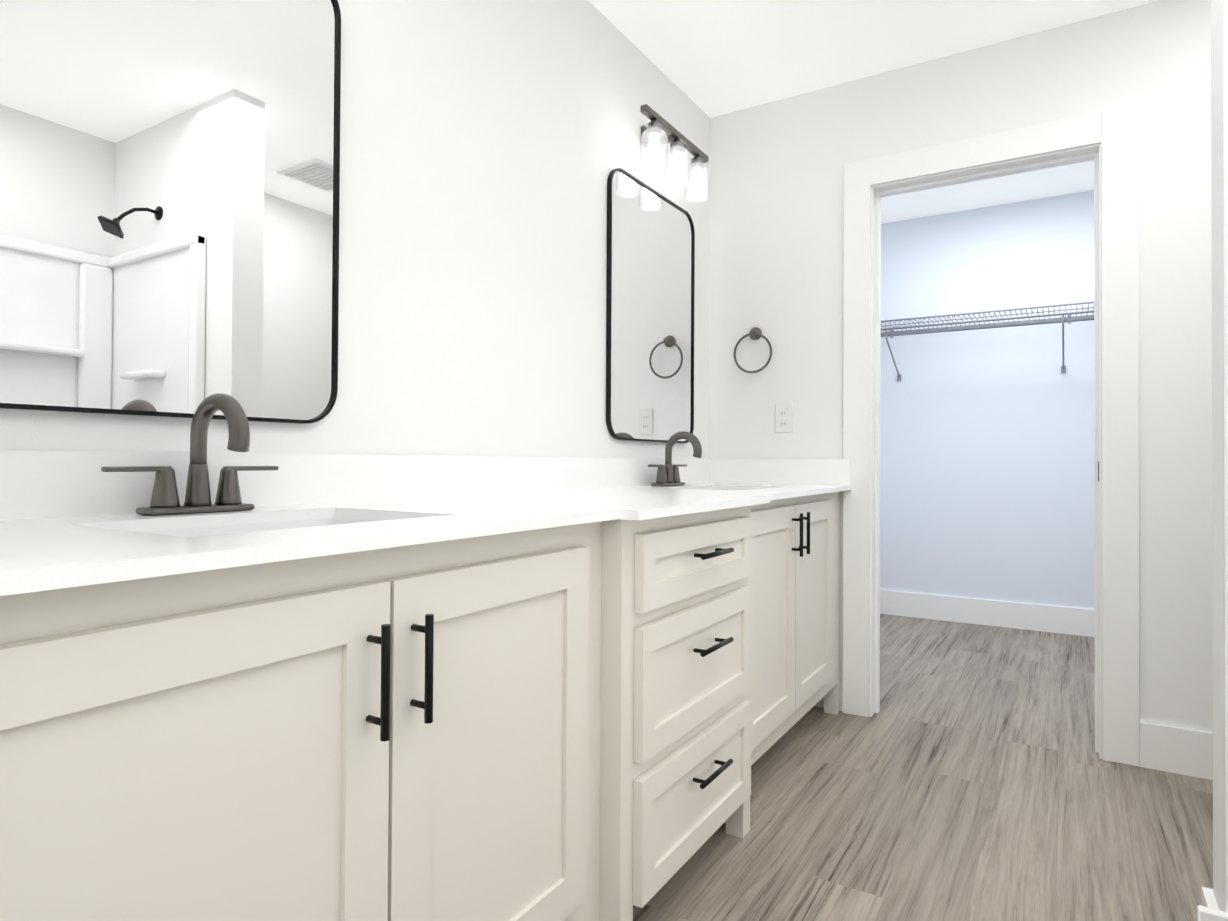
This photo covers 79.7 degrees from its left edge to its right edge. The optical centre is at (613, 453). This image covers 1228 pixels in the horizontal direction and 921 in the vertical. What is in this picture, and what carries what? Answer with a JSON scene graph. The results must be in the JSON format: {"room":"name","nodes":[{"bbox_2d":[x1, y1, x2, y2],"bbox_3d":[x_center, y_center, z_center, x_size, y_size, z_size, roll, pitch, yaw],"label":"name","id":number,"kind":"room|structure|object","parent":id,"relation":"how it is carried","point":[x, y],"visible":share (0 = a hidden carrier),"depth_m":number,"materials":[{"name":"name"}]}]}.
{"room":"bathroom","nodes":[
{"label":"bathroom","id":0,"kind":"room"},
{"bbox_2d":[0,0,709,458],"bbox_3d":[-0.208,-0.259,2.259,0.120,2.480,6.360,0,-1,32],"label":"wall","id":1,"kind":"structure","parent":0,"point":[486,146],"depth_m":1.91,"materials":[{"name":"white paint"}]},
{"bbox_2d":[0,0,340,423],"bbox_3d":[-0.745,-0.522,1.260,0.016,0.920,0.640,0,-1,32],"label":"mirror","id":2,"kind":"object","parent":1,"relation":"attached to","point":[169,201],"visible":0.96,"depth_m":1.25,"materials":[{"name":"black mirror"}]},
{"bbox_2d":[0,450,711,517],"bbox_3d":[-0.310,0.058,1.959,0.020,0.100,2.744,0,-1,32],"label":"backsplash","id":3,"kind":"structure","parent":1,"relation":"attached to","point":[33,483],"depth_m":1.45,"materials":[{"name":"white stone"}]},
{"bbox_2d":[606,168,694,442],"bbox_3d":[0.150,-0.502,2.708,0.016,0.920,0.640,0,-1,32],"label":"mirror","id":4,"kind":"object","parent":1,"relation":"attached to","point":[650,315],"visible":0.88,"depth_m":2.66,"materials":[{"name":"black mirror"}]},
{"bbox_2d":[640,104,709,201],"bbox_3d":[0.199,-1.070,2.653,0.156,0.205,0.490,0,-1,32],"label":"sconce","id":5,"kind":"object","parent":1,"relation":"attached to","point":[653,140],"visible":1,"depth_m":2.62,"materials":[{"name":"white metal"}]},
{"bbox_2d":[588,0,1157,223],"bbox_3d":[0.960,-1.508,1.659,3.100,0.120,6.540,0,-1,32],"label":"ceiling","id":6,"kind":"structure","parent":0,"point":[711,58],"depth_m":2.58,"materials":[{"name":"white paint"}]},
{"bbox_2d":[633,614,1212,920],"bbox_3d":[0.946,1.011,1.634,3.100,0.060,6.540,0,-1,32],"label":"floor","id":7,"kind":"structure","parent":0,"point":[966,773],"depth_m":2.02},
{"bbox_2d":[0,482,850,920],"bbox_3d":[-0.043,0.551,1.787,0.654,0.852,2.744,0,-1,32],"label":"bathroom vanity","id":8,"kind":"object","parent":7,"relation":"on","point":[402,688],"depth_m":0.96,"materials":[{"name":"white paint"}]},
{"bbox_2d":[0,482,835,577],"bbox_3d":[-0.045,0.116,1.795,0.643,0.018,2.744,0,-1,32],"label":"countertop","id":9,"kind":"structure","parent":8,"relation":"on","point":[65,541],"depth_m":1.02,"materials":[{"name":"white stone"}]},
{"bbox_2d":[101,393,278,515],"bbox_3d":[-0.644,0.000,1.190,0.158,0.194,0.284,0,-1,32],"label":"faucet","id":10,"kind":"object","parent":9,"relation":"on","point":[165,499],"visible":1,"depth_m":1.20,"materials":[{"name":"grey metal"}]},
{"bbox_2d":[92,506,427,533],"bbox_3d":[-0.502,0.186,1.100,0.324,0.164,0.454,0,-1,32],"label":"sink","id":11,"kind":"object","parent":9,"relation":"in","point":[206,523],"depth_m":1.23,"materials":[{"name":"white ceramic"}]},
{"bbox_2d":[648,431,701,485],"bbox_3d":[0.240,0.019,2.619,0.158,0.194,0.284,0,-1,32],"label":"faucet","id":12,"kind":"object","parent":9,"relation":"on","point":[668,474],"visible":1,"depth_m":2.62,"materials":[{"name":"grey metal"}]},
{"bbox_2d":[660,486,759,489],"bbox_3d":[0.382,0.205,2.529,0.324,0.164,0.454,0,-1,32],"label":"sink","id":13,"kind":"object","parent":9,"relation":"in","point":[661,487],"depth_m":2.71,"materials":[{"name":"white ceramic"}]},
{"bbox_2d":[709,0,1212,732],"bbox_3d":[1.500,-0.247,2.531,2.500,2.480,0.120,0,-1,32],"label":"wall","id":14,"kind":"structure","parent":0,"point":[777,190],"depth_m":2.53,"materials":[{"name":"white paint"}]},
{"bbox_2d":[733,327,771,372],"bbox_3d":[0.572,-0.422,3.008,0.165,0.193,0.048,0,-1,32],"label":"towel ring","id":15,"kind":"object","parent":14,"relation":"attached to","point":[755,333],"visible":1,"depth_m":3.01,"materials":[{"name":"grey metal"}]},
{"bbox_2d":[712,459,850,485],"bbox_3d":[0.660,0.073,2.960,0.576,0.100,0.020,0,-1,32],"label":"backsplash","id":16,"kind":"structure","parent":14,"relation":"attached to","point":[761,472],"depth_m":2.93,"materials":[{"name":"white stone"}]},
{"bbox_2d":[775,403,792,431],"bbox_3d":[0.683,-0.142,2.959,0.072,0.116,0.008,0,-1,32],"label":"electrical outlet plate","id":17,"kind":"object","parent":14,"relation":"attached to","point":[783,417],"visible":1,"depth_m":2.96,"materials":[{"name":"white plastic"}]},
{"bbox_2d":[842,104,1139,766],"bbox_3d":[1.314,-0.060,2.644,0.928,2.106,0.156,0,-1,32],"label":"door frame","id":18,"kind":"structure","parent":14,"relation":"attached to","point":[1107,141],"depth_m":2.45,"materials":[{"name":"white paint"}]},
{"bbox_2d":[1140,721,1212,779],"bbox_3d":[2.077,0.922,2.080,0.964,0.140,0.014,0,-1,32],"label":"baseboard","id":19,"kind":"structure","parent":14,"relation":"attached to","point":[1179,750],"depth_m":2.28,"materials":[{"name":"white paint"}]},
{"bbox_2d":[880,190,1094,609],"bbox_3d":[2.547,-0.224,4.223,2.500,2.480,0.120,0,-1,32],"label":"wall","id":20,"kind":"structure","parent":0,"point":[987,464],"depth_m":4.35,"materials":[{"name":"white paint"}]},
{"bbox_2d":[880,590,1094,636],"bbox_3d":[2.505,0.940,4.155,2.500,0.150,0.014,0,-1,32],"label":"baseboard","id":21,"kind":"structure","parent":20,"relation":"attached to","point":[1026,616],"depth_m":4.32,"materials":[{"name":"white paint"}]},
{"bbox_2d":[881,301,1093,380],"bbox_3d":[2.409,-0.615,4.002,2.462,0.316,0.410,0,-1,32],"label":"closet shelf","id":22,"kind":"object","parent":20,"relation":"attached to","point":[892,333],"visible":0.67,"depth_m":4.08,"materials":[{"name":"white metal"}]},
{"bbox_2d":[1211,0,1227,911],"bbox_3d":[1.526,-0.236,1.109,0.960,2.430,0.130,0,-1,32],"label":"wall","id":23,"kind":"structure","parent":0,"point":[1219,115],"depth_m":1.34,"materials":[{"name":"white paint"}]},
{"bbox_2d":[1197,886,1227,920],"bbox_3d":[1.534,0.910,1.174,0.936,0.140,0.014,0,-1,32],"label":"baseboard","id":24,"kind":"structure","parent":23,"relation":"attached to","point":[1208,910],"depth_m":1.30,"materials":[{"name":"white paint"}]}
]}

